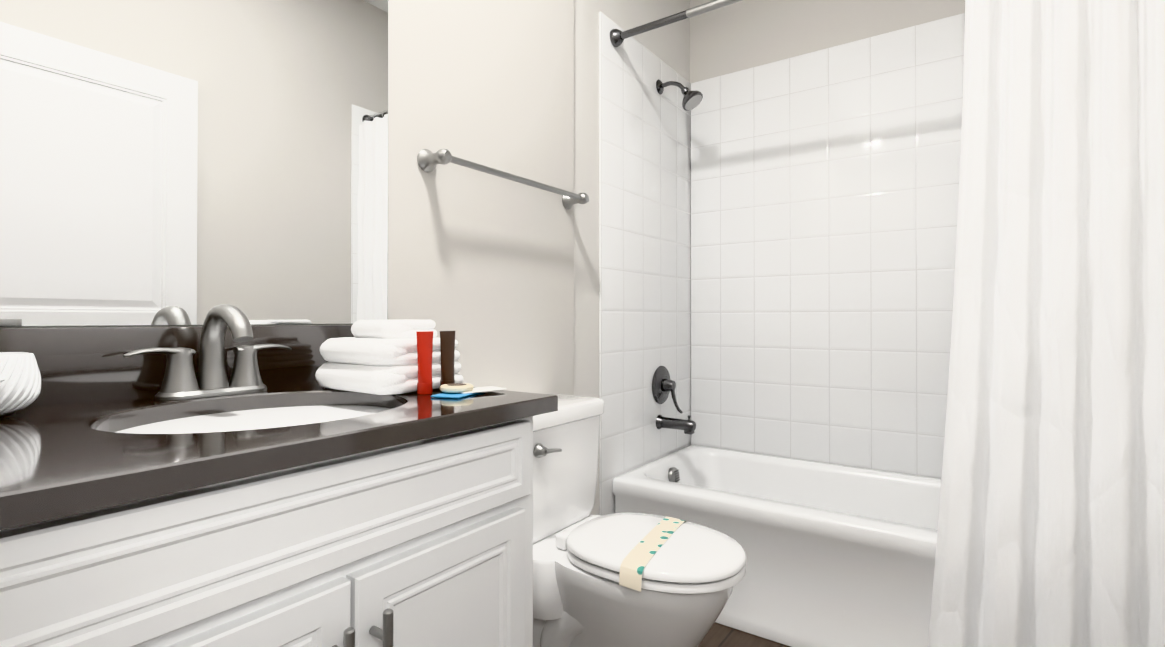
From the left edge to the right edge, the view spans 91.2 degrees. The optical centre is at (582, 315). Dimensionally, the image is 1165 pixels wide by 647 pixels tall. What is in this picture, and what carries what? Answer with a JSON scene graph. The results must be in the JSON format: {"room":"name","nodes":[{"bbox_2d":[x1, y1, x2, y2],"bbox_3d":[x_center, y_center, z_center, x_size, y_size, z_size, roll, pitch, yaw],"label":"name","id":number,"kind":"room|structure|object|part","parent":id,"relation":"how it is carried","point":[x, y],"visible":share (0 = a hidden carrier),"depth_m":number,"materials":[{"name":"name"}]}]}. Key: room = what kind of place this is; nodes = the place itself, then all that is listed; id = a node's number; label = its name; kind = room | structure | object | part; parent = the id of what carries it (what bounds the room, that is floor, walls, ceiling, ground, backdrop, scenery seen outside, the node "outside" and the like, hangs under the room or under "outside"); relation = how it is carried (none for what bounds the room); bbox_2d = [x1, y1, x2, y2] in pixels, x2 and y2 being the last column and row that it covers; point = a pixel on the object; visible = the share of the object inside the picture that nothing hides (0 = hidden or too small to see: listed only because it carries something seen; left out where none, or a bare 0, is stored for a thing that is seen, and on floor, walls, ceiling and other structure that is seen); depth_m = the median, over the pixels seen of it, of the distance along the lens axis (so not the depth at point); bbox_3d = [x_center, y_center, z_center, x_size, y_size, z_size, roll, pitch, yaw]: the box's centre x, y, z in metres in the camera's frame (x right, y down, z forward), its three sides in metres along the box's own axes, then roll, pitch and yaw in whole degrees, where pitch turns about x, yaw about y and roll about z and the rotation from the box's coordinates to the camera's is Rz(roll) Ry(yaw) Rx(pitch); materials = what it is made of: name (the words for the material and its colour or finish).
{"room":"bathroom","nodes":[
{"label":"bathroom","id":0,"kind":"room"},
{"bbox_2d":[0,0,689,514],"bbox_3d":[-0.241,-0.327,1.654,0.100,2.620,2.653,0,0,35],"label":"wall","id":1,"kind":"structure","parent":0,"point":[480,264],"depth_m":1.60,"materials":[{"name":"grey paint"}]},
{"bbox_2d":[0,0,387,326],"bbox_3d":[-0.663,-0.539,0.962,0.008,1.111,0.786,0,0,35],"label":"mirror","id":2,"kind":"object","parent":1,"relation":"attached to","point":[176,162],"visible":0.94,"depth_m":0.96,"materials":[{"name":"grey mirror"}]},
{"bbox_2d":[417,149,588,208],"bbox_3d":[-0.181,-0.372,1.583,0.080,0.055,0.622,0,0,35],"label":"towel rail","id":3,"kind":"object","parent":1,"relation":"attached to","point":[428,160],"visible":1,"depth_m":1.45,"materials":[{"name":"silver metal"}]},
{"bbox_2d":[599,12,690,515],"bbox_3d":[0.280,-0.043,2.321,0.008,2.061,0.759,0,0,35],"label":"wall tile","id":4,"kind":"structure","parent":1,"relation":"attached to","point":[644,229],"depth_m":2.24,"materials":[{"name":"white tile"}]},
{"bbox_2d":[652,366,695,434],"bbox_3d":[0.391,0.341,2.331,0.159,0.266,0.160,0,0,35],"label":"tub faucet","id":5,"kind":"object","parent":4,"relation":"attached to","point":[662,385],"depth_m":2.33,"materials":[{"name":"silver metal"}]},
{"bbox_2d":[652,79,702,434],"bbox_3d":[0.402,-0.255,2.326,0.190,1.456,0.160,0,0,35],"label":"shower fixtures","id":6,"kind":"object","parent":4,"relation":"attached to","point":[663,385],"visible":1,"depth_m":2.33,"materials":[{"name":"silver metal"}]},
{"bbox_2d":[698,622,790,646],"bbox_3d":[0.425,1.030,1.175,1.730,0.100,2.653,0,0,35],"label":"floor","id":7,"kind":"structure","parent":0,"point":[719,635],"depth_m":1.73,"materials":[{"name":"brown wood"}]},
{"bbox_2d":[0,304,557,646],"bbox_3d":[-0.463,0.478,0.770,0.546,0.995,0.733,0,0,35],"label":"bathroom vanity","id":8,"kind":"object","parent":7,"relation":"on","point":[226,475],"visible":1,"depth_m":0.65,"materials":[{"name":"white paint"}]},
{"bbox_2d":[0,352,40,415],"bbox_3d":[-0.743,0.087,0.697,0.118,0.079,0.120,0,0,35],"label":"shell bowl","id":9,"kind":"object","parent":8,"relation":"on","point":[20,381],"visible":0.98,"depth_m":0.70,"materials":[{"name":"white ceramic"}]},
{"bbox_2d":[123,304,291,400],"bbox_3d":[-0.570,0.054,0.908,0.145,0.146,0.244,0,0,35],"label":"faucet","id":10,"kind":"object","parent":8,"relation":"on","point":[180,383],"depth_m":0.92,"materials":[{"name":"silver metal"}]},
{"bbox_2d":[315,320,463,394],"bbox_3d":[-0.344,0.068,1.023,0.210,0.121,0.192,0,0,35],"label":"towels","id":11,"kind":"object","parent":8,"relation":"on","point":[377,357],"visible":0.92,"depth_m":0.95,"materials":[{"name":"white fabric"}]},
{"bbox_2d":[416,331,432,394],"bbox_3d":[-0.259,0.077,0.937,0.024,0.102,0.035,0,0,35],"label":"tube","id":12,"kind":"object","parent":8,"relation":"on","point":[424,354],"visible":1,"depth_m":0.93,"materials":[{"name":"red plastic"}]},
{"bbox_2d":[440,331,454,385],"bbox_3d":[-0.231,0.077,0.976,0.024,0.102,0.035,0,0,35],"label":"tube","id":13,"kind":"object","parent":8,"relation":"on","point":[447,343],"visible":0.85,"depth_m":0.97,"materials":[{"name":"brown plastic"}]},
{"bbox_2d":[431,383,505,398],"bbox_3d":[-0.191,0.120,0.940,0.074,0.016,0.132,0,0,35],"label":"packets","id":14,"kind":"object","parent":8,"relation":"on","point":[457,390],"visible":0.98,"depth_m":0.91,"materials":[{"name":"blue"}]},
{"bbox_2d":[533,394,745,646],"bbox_3d":[0.058,0.608,1.395,0.679,0.747,0.414,0,0,35],"label":"toilet","id":15,"kind":"object","parent":7,"relation":"on","point":[629,580],"visible":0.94,"depth_m":1.29,"materials":[{"name":"white ceramic"}]},
{"bbox_2d":[612,445,940,646],"bbox_3d":[0.924,0.784,1.896,1.526,0.398,0.684,0,0,35],"label":"bathtub","id":16,"kind":"object","parent":7,"relation":"on","point":[839,556],"visible":0.62,"depth_m":1.74,"materials":[{"name":"white ceramic"}]},
{"bbox_2d":[690,0,964,82],"bbox_3d":[1.155,-0.323,2.231,1.544,2.620,0.100,0,0,35],"label":"wall","id":17,"kind":"structure","parent":0,"point":[738,36],"depth_m":2.39,"materials":[{"name":"grey paint"}]},
{"bbox_2d":[691,13,964,478],"bbox_3d":[1.124,-0.229,2.186,1.528,1.691,0.008,0,0,35],"label":"wall tile","id":18,"kind":"structure","parent":17,"relation":"attached to","point":[824,197],"depth_m":2.27,"materials":[{"name":"white tile"}]},
{"bbox_3d":[1.090,-0.333,0.714,0.100,2.620,2.653,0,0,35],"label":"wall","id":19,"kind":"structure","parent":0,"visible":0},
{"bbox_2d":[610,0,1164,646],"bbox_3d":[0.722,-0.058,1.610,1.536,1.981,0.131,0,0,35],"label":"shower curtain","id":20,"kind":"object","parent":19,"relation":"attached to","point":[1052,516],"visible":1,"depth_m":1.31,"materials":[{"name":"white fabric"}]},
{"bbox_3d":[0.742,-1.017,1.644,1.536,0.062,0.062,0,0,35],"label":"rod","id":21,"kind":"part","parent":20,"relation":"part of","materials":[{"name":"silver metal"}]}
]}

